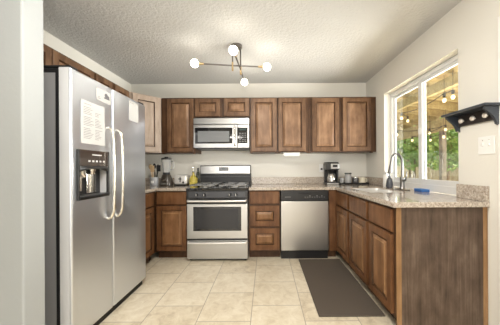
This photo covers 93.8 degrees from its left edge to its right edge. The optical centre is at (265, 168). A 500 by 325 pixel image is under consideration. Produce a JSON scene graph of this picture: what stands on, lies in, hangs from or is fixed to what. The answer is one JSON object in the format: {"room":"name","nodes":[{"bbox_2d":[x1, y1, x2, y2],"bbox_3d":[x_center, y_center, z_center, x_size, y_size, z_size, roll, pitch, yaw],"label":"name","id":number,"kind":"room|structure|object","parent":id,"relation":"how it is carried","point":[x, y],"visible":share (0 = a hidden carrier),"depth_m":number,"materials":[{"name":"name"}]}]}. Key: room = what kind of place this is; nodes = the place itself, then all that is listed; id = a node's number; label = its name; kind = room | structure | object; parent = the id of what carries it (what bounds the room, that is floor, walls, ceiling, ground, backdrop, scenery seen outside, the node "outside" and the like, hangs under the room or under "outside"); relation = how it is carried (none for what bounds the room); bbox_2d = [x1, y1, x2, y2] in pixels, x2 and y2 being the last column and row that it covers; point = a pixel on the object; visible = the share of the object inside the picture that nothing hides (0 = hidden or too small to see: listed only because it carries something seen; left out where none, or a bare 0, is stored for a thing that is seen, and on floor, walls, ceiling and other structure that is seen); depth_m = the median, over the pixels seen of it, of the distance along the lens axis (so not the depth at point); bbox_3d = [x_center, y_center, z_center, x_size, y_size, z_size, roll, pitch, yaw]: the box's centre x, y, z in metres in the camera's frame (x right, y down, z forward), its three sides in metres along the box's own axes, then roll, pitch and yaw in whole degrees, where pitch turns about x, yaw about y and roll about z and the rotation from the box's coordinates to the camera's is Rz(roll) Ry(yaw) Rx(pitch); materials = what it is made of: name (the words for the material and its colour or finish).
{"room":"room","nodes":[
{"label":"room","id":0,"kind":"room"},
{"bbox_2d":[0,0,44,324],"bbox_3d":[-2.695,-0.059,1.250,2.910,2.449,0.120,0,0,0],"label":"wall","id":1,"kind":"structure","parent":0,"point":[22,227],"depth_m":1.19,"materials":[{"name":"grey paint"}]},
{"bbox_2d":[43,30,130,91],"bbox_3d":[-2.132,-0.063,2.439,0.150,2.449,2.259,0,0,0],"label":"wall","id":2,"kind":"structure","parent":0,"point":[49,40],"depth_m":2.61,"materials":[{"name":"white paint"}]},
{"bbox_2d":[43,43,93,78],"bbox_3d":[-1.885,-0.822,1.875,0.351,0.304,0.928,0,0,0],"label":"upper cabinet","id":3,"kind":"object","parent":2,"relation":"attached to","point":[51,56],"visible":0.25,"depth_m":1.94,"materials":[{"name":"brown wood"}]},
{"bbox_2d":[93,71,128,97],"bbox_3d":[-1.883,-0.593,2.648,0.351,0.762,0.610,0,0,0],"label":"upper cabinet","id":4,"kind":"object","parent":2,"relation":"attached to","point":[97,77],"visible":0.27,"depth_m":2.57,"materials":[{"name":"brown wood"}]},
{"bbox_2d":[129,92,161,153],"bbox_3d":[-1.752,-0.594,3.260,0.598,0.762,0.598,0,0,0],"label":"upper cabinet","id":5,"kind":"object","parent":2,"relation":"attached to","point":[153,118],"visible":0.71,"depth_m":3.14,"materials":[{"name":"brown wood"}]},
{"bbox_2d":[99,247,396,324],"bbox_3d":[-1.276,1.217,-1.990,6.034,0.120,11.419,0,0,0],"label":"floor","id":6,"kind":"structure","parent":0,"point":[253,290],"depth_m":2.09,"materials":[{"name":"tile"}]},
{"bbox_2d":[44,65,145,324],"bbox_3d":[-1.581,0.256,1.902,0.856,1.806,0.898,0,0,0],"label":"refrigerator","id":7,"kind":"object","parent":6,"relation":"on","point":[94,195],"visible":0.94,"depth_m":1.60,"materials":[{"name":"grey metal"}]},
{"bbox_2d":[81,99,104,145],"bbox_3d":[-1.210,-0.311,1.639,0.002,0.289,0.227,0,0,0],"label":"paper sheet","id":8,"kind":"object","parent":7,"relation":"attached to","point":[92,115],"visible":1,"depth_m":1.63,"materials":[{"name":"grey paper"}]},
{"bbox_2d":[84,103,101,139],"bbox_3d":[-1.209,-0.320,1.638,0.001,0.233,0.181,0,0,0],"label":"print","id":9,"kind":"object","parent":8,"relation":"attached to","point":[92,112],"depth_m":1.63,"materials":[{"name":"grey paper"}]},
{"bbox_2d":[96,87,110,104],"bbox_3d":[-1.211,-0.537,1.744,0.002,0.090,0.159,0,0,0],"label":"paper sheet","id":10,"kind":"object","parent":7,"relation":"attached to","point":[101,95],"visible":1,"depth_m":1.74,"materials":[{"name":"grey paper"}]},
{"bbox_2d":[129,100,137,122],"bbox_3d":[-1.211,-0.517,2.137,0.002,0.177,0.150,0,0,0],"label":"paper sheet","id":11,"kind":"object","parent":7,"relation":"attached to","point":[133,107],"visible":1,"depth_m":2.13,"materials":[{"name":"grey paper"}]},
{"bbox_2d":[145,191,155,262],"bbox_3d":[-1.709,0.723,2.659,0.673,0.872,0.592,0,0,0],"label":"base cabinet","id":12,"kind":"object","parent":6,"relation":"on","point":[150,203],"visible":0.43,"depth_m":2.80,"materials":[{"name":"brown wood"}]},
{"bbox_2d":[145,178,193,192],"bbox_3d":[-1.521,0.215,2.965,1.065,0.138,1.205,0,0,0],"label":"countertop","id":13,"kind":"structure","parent":12,"relation":"on","point":[148,188],"depth_m":3.00,"materials":[{"name":"stone"}]},
{"bbox_2d":[150,177,158,185],"bbox_3d":[-1.584,0.186,3.308,0.116,0.124,0.120,0,0,0],"label":"utensil crock","id":14,"kind":"object","parent":13,"relation":"on","point":[154,181],"visible":0.97,"depth_m":3.26,"materials":[{"name":"grey ceramic"}]},
{"bbox_2d":[156,165,160,176],"bbox_3d":[-1.534,0.095,3.310,0.081,0.283,0.014,0,0,0],"label":"spatula","id":15,"kind":"object","parent":14,"relation":"in","point":[158,166],"visible":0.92,"depth_m":3.31,"materials":[{"name":"black plastic"}]},
{"bbox_2d":[159,157,173,185],"bbox_3d":[-1.419,0.040,3.359,0.198,0.413,0.174,0,0,0],"label":"blender","id":16,"kind":"object","parent":13,"relation":"on","point":[166,179],"visible":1,"depth_m":3.31,"materials":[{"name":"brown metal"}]},
{"bbox_2d":[161,160,170,174],"bbox_3d":[-1.410,-0.019,3.360,0.180,0.214,0.136,0,0,0],"label":"jar","id":17,"kind":"object","parent":16,"relation":"on","point":[164,173],"depth_m":3.36,"materials":[{"name":"clear glass"}]},
{"bbox_2d":[174,175,189,185],"bbox_3d":[-1.227,0.170,3.412,0.184,0.152,0.187,0,0,0],"label":"toaster","id":18,"kind":"object","parent":13,"relation":"on","point":[179,180],"visible":0.91,"depth_m":3.34,"materials":[{"name":"white metal"}]},
{"bbox_2d":[189,167,196,184],"bbox_3d":[-1.057,0.109,3.400,0.106,0.271,0.106,0,0,0],"label":"oil bottle","id":19,"kind":"object","parent":13,"relation":"on","point":[193,179],"visible":0.94,"depth_m":3.36,"materials":[{"name":"yellow glass"}]},
{"bbox_2d":[196,168,199,182],"bbox_3d":[-1.019,0.119,3.500,0.048,0.250,0.048,0,0,0],"label":"bottle","id":20,"kind":"object","parent":13,"relation":"on","point":[197,173],"visible":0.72,"depth_m":3.48,"materials":[{"name":"green glass"}]},
{"bbox_2d":[156,191,186,257],"bbox_3d":[-1.191,0.720,3.247,0.408,0.872,0.623,0,0,0],"label":"base cabinet","id":21,"kind":"object","parent":6,"relation":"on","point":[171,206],"visible":0.57,"depth_m":2.94,"materials":[{"name":"brown wood"}]},
{"bbox_2d":[186,165,250,259],"bbox_3d":[-0.604,0.553,3.187,0.762,1.200,0.731,0,0,0],"label":"gas range","id":22,"kind":"object","parent":6,"relation":"on","point":[218,205],"visible":0.99,"depth_m":2.88,"materials":[{"name":"grey metal"}]},
{"bbox_2d":[186,185,250,190],"bbox_3d":[-0.606,0.258,3.178,0.762,0.030,0.612,0,0,0],"label":"cooktop","id":23,"kind":"object","parent":22,"relation":"in","point":[196,188],"depth_m":2.88,"materials":[{"name":"black metal"}]},
{"bbox_2d":[249,190,279,256],"bbox_3d":[-0.019,0.713,3.247,0.396,0.872,0.623,0,0,0],"label":"base cabinet","id":24,"kind":"object","parent":6,"relation":"on","point":[264,205],"visible":0.99,"depth_m":2.94,"materials":[{"name":"brown wood"}]},
{"bbox_2d":[280,190,328,258],"bbox_3d":[0.488,0.712,3.223,0.602,0.868,0.586,0,0,0],"label":"dishwasher","id":25,"kind":"object","parent":6,"relation":"on","point":[304,214],"visible":1,"depth_m":2.94,"materials":[{"name":"silver metal"}]},
{"bbox_2d":[328,190,336,256],"bbox_3d":[0.851,0.708,3.002,0.104,0.872,0.088,0,0,0],"label":"cabinet filler","id":26,"kind":"object","parent":6,"relation":"on","point":[332,250],"visible":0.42,"depth_m":2.96,"materials":[{"name":"brown wood"}]},
{"bbox_2d":[299,259,384,316],"bbox_3d":[0.664,1.139,2.361,0.515,0.011,1.127,0,0,0],"label":"kitchen mat","id":27,"kind":"object","parent":6,"relation":"on","point":[335,292],"visible":1,"depth_m":2.15,"materials":[{"name":"brown"}]},
{"bbox_2d":[336,190,377,298],"bbox_3d":[1.208,0.706,2.494,0.653,0.872,0.926,0,0,0],"label":"base cabinet","id":28,"kind":"object","parent":6,"relation":"on","point":[352,212],"visible":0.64,"depth_m":2.34,"materials":[{"name":"brown wood"}]},
{"bbox_2d":[249,177,489,207],"bbox_3d":[0.696,0.199,2.583,1.830,0.144,1.969,0,0,0],"label":"countertop","id":29,"kind":"structure","parent":28,"relation":"on","point":[466,195],"depth_m":2.05,"materials":[{"name":"stone"}]},
{"bbox_2d":[323,162,338,184],"bbox_3d":[0.946,0.071,3.390,0.184,0.322,0.200,0,0,0],"label":"coffee maker","id":30,"kind":"object","parent":29,"relation":"on","point":[328,167],"visible":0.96,"depth_m":3.31,"materials":[{"name":"black plastic"}]},
{"bbox_2d":[327,173,335,181],"bbox_3d":[0.946,0.130,3.355,0.124,0.132,0.165,0,0,0],"label":"coffee carafe","id":31,"kind":"object","parent":30,"relation":"on","point":[331,177],"visible":1,"depth_m":3.33,"materials":[{"name":"clear glass"}]},
{"bbox_2d":[338,182,368,183],"bbox_3d":[1.276,0.218,3.435,0.420,0.024,0.150,0,0,0],"label":"serving tray","id":32,"kind":"object","parent":29,"relation":"on","point":[338,182],"visible":0.65,"depth_m":3.36,"materials":[{"name":"black plastic"}]},
{"bbox_2d":[344,173,351,182],"bbox_3d":[1.206,0.143,3.430,0.100,0.158,0.100,0,0,0],"label":"glass jar","id":33,"kind":"object","parent":32,"relation":"on","point":[347,177],"visible":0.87,"depth_m":3.39,"materials":[{"name":"grey"}]},
{"bbox_2d":[352,177,357,182],"bbox_3d":[1.313,0.176,3.430,0.086,0.091,0.086,0,0,0],"label":"pod holder","id":34,"kind":"object","parent":32,"relation":"on","point":[354,179],"visible":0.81,"depth_m":3.39,"materials":[{"name":"grey metal"}]},
{"bbox_2d":[359,177,366,182],"bbox_3d":[1.418,0.177,3.429,0.103,0.088,0.091,0,0,-38],"label":"cup","id":35,"kind":"object","parent":32,"relation":"on","point":[361,179],"visible":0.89,"depth_m":3.40,"materials":[{"name":"beige ceramic"}]},
{"bbox_2d":[352,188,403,192],"bbox_3d":[1.182,0.322,2.520,0.352,0.169,0.552,0,0,0],"label":"sink","id":36,"kind":"object","parent":29,"relation":"in","point":[370,190],"visible":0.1,"depth_m":2.51,"materials":[{"name":"white metal"}]},
{"bbox_2d":[383,171,388,186],"bbox_3d":[1.483,0.134,2.885,0.068,0.191,0.068,0,0,0],"label":"soap bottle","id":37,"kind":"object","parent":29,"relation":"on","point":[385,176],"visible":0.73,"depth_m":2.87,"materials":[{"name":"white plastic"}]},
{"bbox_2d":[385,172,392,187],"bbox_3d":[1.476,0.138,2.790,0.080,0.183,0.080,0,0,41],"label":"soap dispenser","id":38,"kind":"object","parent":29,"relation":"on","point":[389,183],"visible":0.92,"depth_m":2.77,"materials":[{"name":"grey"}]},
{"bbox_2d":[386,177,392,187],"bbox_3d":[1.476,0.169,2.790,0.080,0.121,0.080,0,0,0],"label":"bottle","id":39,"kind":"object","parent":38,"relation":"on","point":[389,183],"depth_m":2.76,"materials":[{"name":"grey plastic"}]},
{"bbox_2d":[388,153,408,189],"bbox_3d":[1.412,0.030,2.520,0.186,0.400,0.170,0,0,0],"label":"faucet","id":40,"kind":"object","parent":29,"relation":"on","point":[403,179],"visible":1,"depth_m":2.51,"materials":[{"name":"silver metal"}]},
{"bbox_2d":[414,188,429,191],"bbox_3d":[1.546,0.216,2.320,0.070,0.026,0.150,0,0,6],"label":"sponge","id":41,"kind":"object","parent":29,"relation":"on","point":[415,189],"visible":0.99,"depth_m":2.26,"materials":[{"name":"blue"}]},
{"bbox_2d":[369,201,487,324],"bbox_3d":[1.208,0.706,1.821,0.653,0.872,0.415,0,0,0],"label":"base cabinet","id":42,"kind":"object","parent":6,"relation":"on","point":[428,266],"visible":0.84,"depth_m":1.62,"materials":[{"name":"brown wood"}]},
{"bbox_2d":[131,83,365,201],"bbox_3d":[-1.283,-0.068,3.644,6.034,2.449,0.150,0,0,0],"label":"wall","id":43,"kind":"structure","parent":0,"point":[262,165],"depth_m":3.57,"materials":[{"name":"white paint"}]},
{"bbox_2d":[145,178,175,184],"bbox_3d":[-1.522,0.197,2.965,1.063,0.102,1.205,0,0,0],"label":"backsplash","id":44,"kind":"structure","parent":43,"relation":"attached to","point":[147,180],"depth_m":3.55,"materials":[{"name":"stone"}]},
{"bbox_2d":[161,98,200,153],"bbox_3d":[-1.220,-0.591,3.392,0.460,0.774,0.351,0,0,0],"label":"upper cabinet","id":45,"kind":"object","parent":43,"relation":"attached to","point":[177,114],"visible":0.98,"depth_m":3.22,"materials":[{"name":"brown wood"}]},
{"bbox_2d":[195,98,249,118],"bbox_3d":[-0.609,-0.845,3.392,0.761,0.272,0.351,0,0,0],"label":"upper cabinet","id":46,"kind":"object","parent":43,"relation":"attached to","point":[204,107],"visible":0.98,"depth_m":3.22,"materials":[{"name":"brown wood"}]},
{"bbox_2d":[193,118,249,150],"bbox_3d":[-0.607,-0.480,3.341,0.758,0.425,0.451,0,0,0],"label":"microwave","id":47,"kind":"object","parent":46,"relation":"attached to","point":[209,134],"visible":0.99,"depth_m":3.17,"materials":[{"name":"grey metal"}]},
{"bbox_2d":[250,97,277,153],"bbox_3d":[-0.033,-0.598,3.392,0.384,0.774,0.351,0,0,0],"label":"upper cabinet","id":48,"kind":"object","parent":43,"relation":"attached to","point":[263,110],"visible":1,"depth_m":3.22,"materials":[{"name":"brown wood"}]},
{"bbox_2d":[277,97,307,153],"bbox_3d":[0.373,-0.600,3.392,0.424,0.774,0.351,0,0,0],"label":"upper cabinet","id":49,"kind":"object","parent":43,"relation":"attached to","point":[292,112],"visible":0.98,"depth_m":3.22,"materials":[{"name":"brown wood"}]},
{"bbox_2d":[283,152,299,155],"bbox_3d":[0.361,-0.199,3.315,0.235,0.052,0.080,0,0,0],"label":"light","id":50,"kind":"object","parent":49,"relation":"attached to","point":[284,153],"visible":0.98,"depth_m":3.28,"materials":[{"name":"white paint"}]},
{"bbox_2d":[252,177,382,185],"bbox_3d":[0.658,0.182,3.296,1.750,0.106,0.543,0,0,0],"label":"backsplash","id":51,"kind":"structure","parent":43,"relation":"attached to","point":[255,180],"depth_m":3.55,"materials":[{"name":"stone"}]},
{"bbox_2d":[319,164,323,171],"bbox_3d":[0.845,-0.005,3.554,0.072,0.116,0.029,0,0,0],"label":"wall outlet","id":52,"kind":"object","parent":43,"relation":"attached to","point":[320,165],"visible":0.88,"depth_m":3.56,"materials":[{"name":"white paint"}]},
{"bbox_2d":[305,97,375,153],"bbox_3d":[1.058,-0.604,3.392,0.941,0.774,0.351,0,0,0],"label":"upper cabinet","id":53,"kind":"object","parent":43,"relation":"attached to","point":[335,124],"depth_m":3.22,"materials":[{"name":"brown wood"}]},
{"bbox_2d":[43,0,461,83],"bbox_3d":[-1.291,-1.352,-1.990,6.034,0.120,11.419,0,0,0],"label":"ceiling","id":54,"kind":"structure","parent":0,"point":[138,41],"depth_m":2.26,"materials":[{"name":"grey paint"}]},
{"bbox_2d":[191,43,270,85],"bbox_3d":[-0.318,-1.148,2.494,0.594,0.298,0.768,0,0,43],"label":"ceiling light","id":55,"kind":"object","parent":54,"relation":"attached to","point":[234,48],"visible":1,"depth_m":2.45,"materials":[{"name":"silver metal"}]},
{"bbox_2d":[191,59,203,67],"bbox_3d":[-0.712,-1.089,2.420,0.137,0.082,0.082,0,0,0],"label":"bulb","id":56,"kind":"object","parent":55,"relation":"attached to","point":[194,63],"depth_m":2.40,"materials":[{"name":"white glass"}]},
{"bbox_2d":[229,45,237,56],"bbox_3d":[-0.299,-1.081,2.167,0.082,0.082,0.137,0,0,0],"label":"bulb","id":57,"kind":"object","parent":55,"relation":"attached to","point":[233,50],"depth_m":2.12,"materials":[{"name":"white glass"}]},
{"bbox_2d":[241,79,247,85],"bbox_3d":[-0.270,-1.079,2.893,0.082,0.082,0.136,0,0,0],"label":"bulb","id":58,"kind":"object","parent":55,"relation":"attached to","point":[244,82],"depth_m":2.89,"materials":[{"name":"white glass"}]},
{"bbox_2d":[258,63,270,70],"bbox_3d":[-0.018,-1.094,2.520,0.136,0.082,0.082,0,0,0],"label":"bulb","id":59,"kind":"object","parent":55,"relation":"attached to","point":[266,66],"depth_m":2.49,"materials":[{"name":"white glass"}]},
{"bbox_2d":[366,0,499,324],"bbox_3d":[1.601,-0.085,-1.990,0.135,2.449,11.119,0,0,0],"label":"wall","id":60,"kind":"structure","parent":0,"point":[469,30],"depth_m":1.78,"materials":[{"name":"white paint"}]},
{"bbox_2d":[390,54,458,194],"bbox_3d":[1.633,-0.366,2.440,0.058,1.187,1.158,0,0,0],"label":"window","id":61,"kind":"structure","parent":60,"relation":"in","point":[439,186],"depth_m":2.42,"materials":[{"name":"white plastic"}]},
{"bbox_2d":[441,102,499,132],"bbox_3d":[1.469,-0.355,1.690,0.124,0.142,0.380,0,0,0],"label":"coat rack","id":62,"kind":"object","parent":60,"relation":"attached to","point":[487,111],"visible":1,"depth_m":1.67,"materials":[{"name":"grey paint"}]},
{"bbox_2d":[441,102,499,117],"bbox_3d":[1.468,-0.417,1.690,0.124,0.018,0.380,0,0,0],"label":"shelf","id":63,"kind":"object","parent":62,"relation":"attached to","point":[477,109],"depth_m":1.65,"materials":[{"name":"grey paint"}]},
{"bbox_2d":[456,184,488,201],"bbox_3d":[1.523,0.176,1.730,0.020,0.108,0.256,0,0,0],"label":"backsplash","id":64,"kind":"structure","parent":60,"relation":"attached to","point":[474,192],"depth_m":1.70,"materials":[{"name":"stone"}]},
{"bbox_2d":[478,135,494,154],"bbox_3d":[1.525,-0.160,1.620,0.015,0.126,0.124,0,0,0],"label":"light switch","id":65,"kind":"object","parent":60,"relation":"attached to","point":[486,145],"visible":1,"depth_m":1.62,"materials":[{"name":"white paint"}]},
{"bbox_2d":[498,16,499,324],"bbox_3d":[1.528,0.074,1.475,0.012,2.128,0.110,0,0,0],"label":"trim","id":66,"kind":"structure","parent":60,"relation":"attached to","point":[499,16],"depth_m":1.52,"materials":[{"name":"white paint"}]},
{"label":"outside","id":67,"kind":"structure","parent":0,"visible":0},
{"bbox_3d":[8.875,1.296,6.000,14.266,0.300,24.000,0,0,0],"label":"ground","id":68,"kind":"structure","parent":67,"visible":0},
{"bbox_2d":[397,122,434,177],"bbox_3d":[6.078,-0.624,9.744,1.793,3.581,1.785,0,0,0],"label":"tree","id":69,"kind":"object","parent":68,"relation":"on","point":[411,153],"visible":0.34,"depth_m":9.62,"materials":[{"name":"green plant"}]},
{"bbox_2d":[397,158,458,180],"bbox_3d":[8.642,0.273,10.787,0.080,1.749,13.575,0,0,0],"label":"bamboo fence","id":70,"kind":"object","parent":68,"relation":"on","point":[432,174],"visible":0.11,"depth_m":12.14,"materials":[{"name":"beige wood"}]},
{"bbox_2d":[415,117,458,180],"bbox_3d":[6.090,-0.504,8.009,1.692,3.342,1.677,0,0,0],"label":"tree","id":71,"kind":"object","parent":68,"relation":"on","point":[432,147],"visible":0.33,"depth_m":7.84,"materials":[{"name":"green plant"}]},
{"bbox_2d":[439,130,446,193],"bbox_3d":[4.506,0.107,5.950,0.110,2.130,0.110,0,0,0],"label":"patio post","id":72,"kind":"object","parent":68,"relation":"on","point":[442,141],"visible":0.5,"depth_m":5.89,"materials":[{"name":"beige wood"}]},
{"bbox_2d":[451,129,457,152],"bbox_3d":[6.102,-0.409,6.336,1.662,3.158,1.638,0,0,0],"label":"tree","id":73,"kind":"object","parent":68,"relation":"on","point":[455,139],"visible":0.02,"depth_m":6.79,"materials":[{"name":"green plant"}]},
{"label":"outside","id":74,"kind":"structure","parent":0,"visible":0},
{"bbox_2d":[396,65,457,140],"bbox_3d":[3.247,-1.364,4.750,2.990,0.828,11.500,0,0,0],"label":"roof","id":75,"kind":"structure","parent":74,"point":[446,81],"depth_m":5.26,"materials":[{"name":"brown wood"}]},
{"bbox_2d":[400,109,416,121],"label":"string lights","id":76,"kind":"object","parent":75,"relation":"hanging from","point":[401,114],"depth_m":4.97,"materials":[{"name":"black"}]},
{"bbox_2d":[426,109,446,141],"label":"string lights","id":77,"kind":"object","parent":75,"relation":"hanging from","point":[444,126],"depth_m":5.45,"materials":[{"name":"black"}]},
{"bbox_2d":[426,89,454,104],"label":"string lights","id":78,"kind":"object","parent":75,"relation":"hanging from","point":[452,91],"depth_m":3.64,"materials":[{"name":"black"}]},
{"bbox_2d":[442,93,445,101],"bbox_3d":[2.793,-1.105,3.660,0.056,0.145,0.056,0,0,0],"label":"bulb socket","id":79,"kind":"object","parent":78,"relation":"attached to","point":[444,94],"depth_m":3.64,"materials":[{"name":"black"}]},
{"bbox_2d":[451,89,454,98],"bbox_3d":[2.793,-1.105,3.490,0.056,0.145,0.056,0,0,0],"label":"bulb socket","id":80,"kind":"object","parent":78,"relation":"attached to","point":[452,91],"depth_m":3.47,"materials":[{"name":"black"}]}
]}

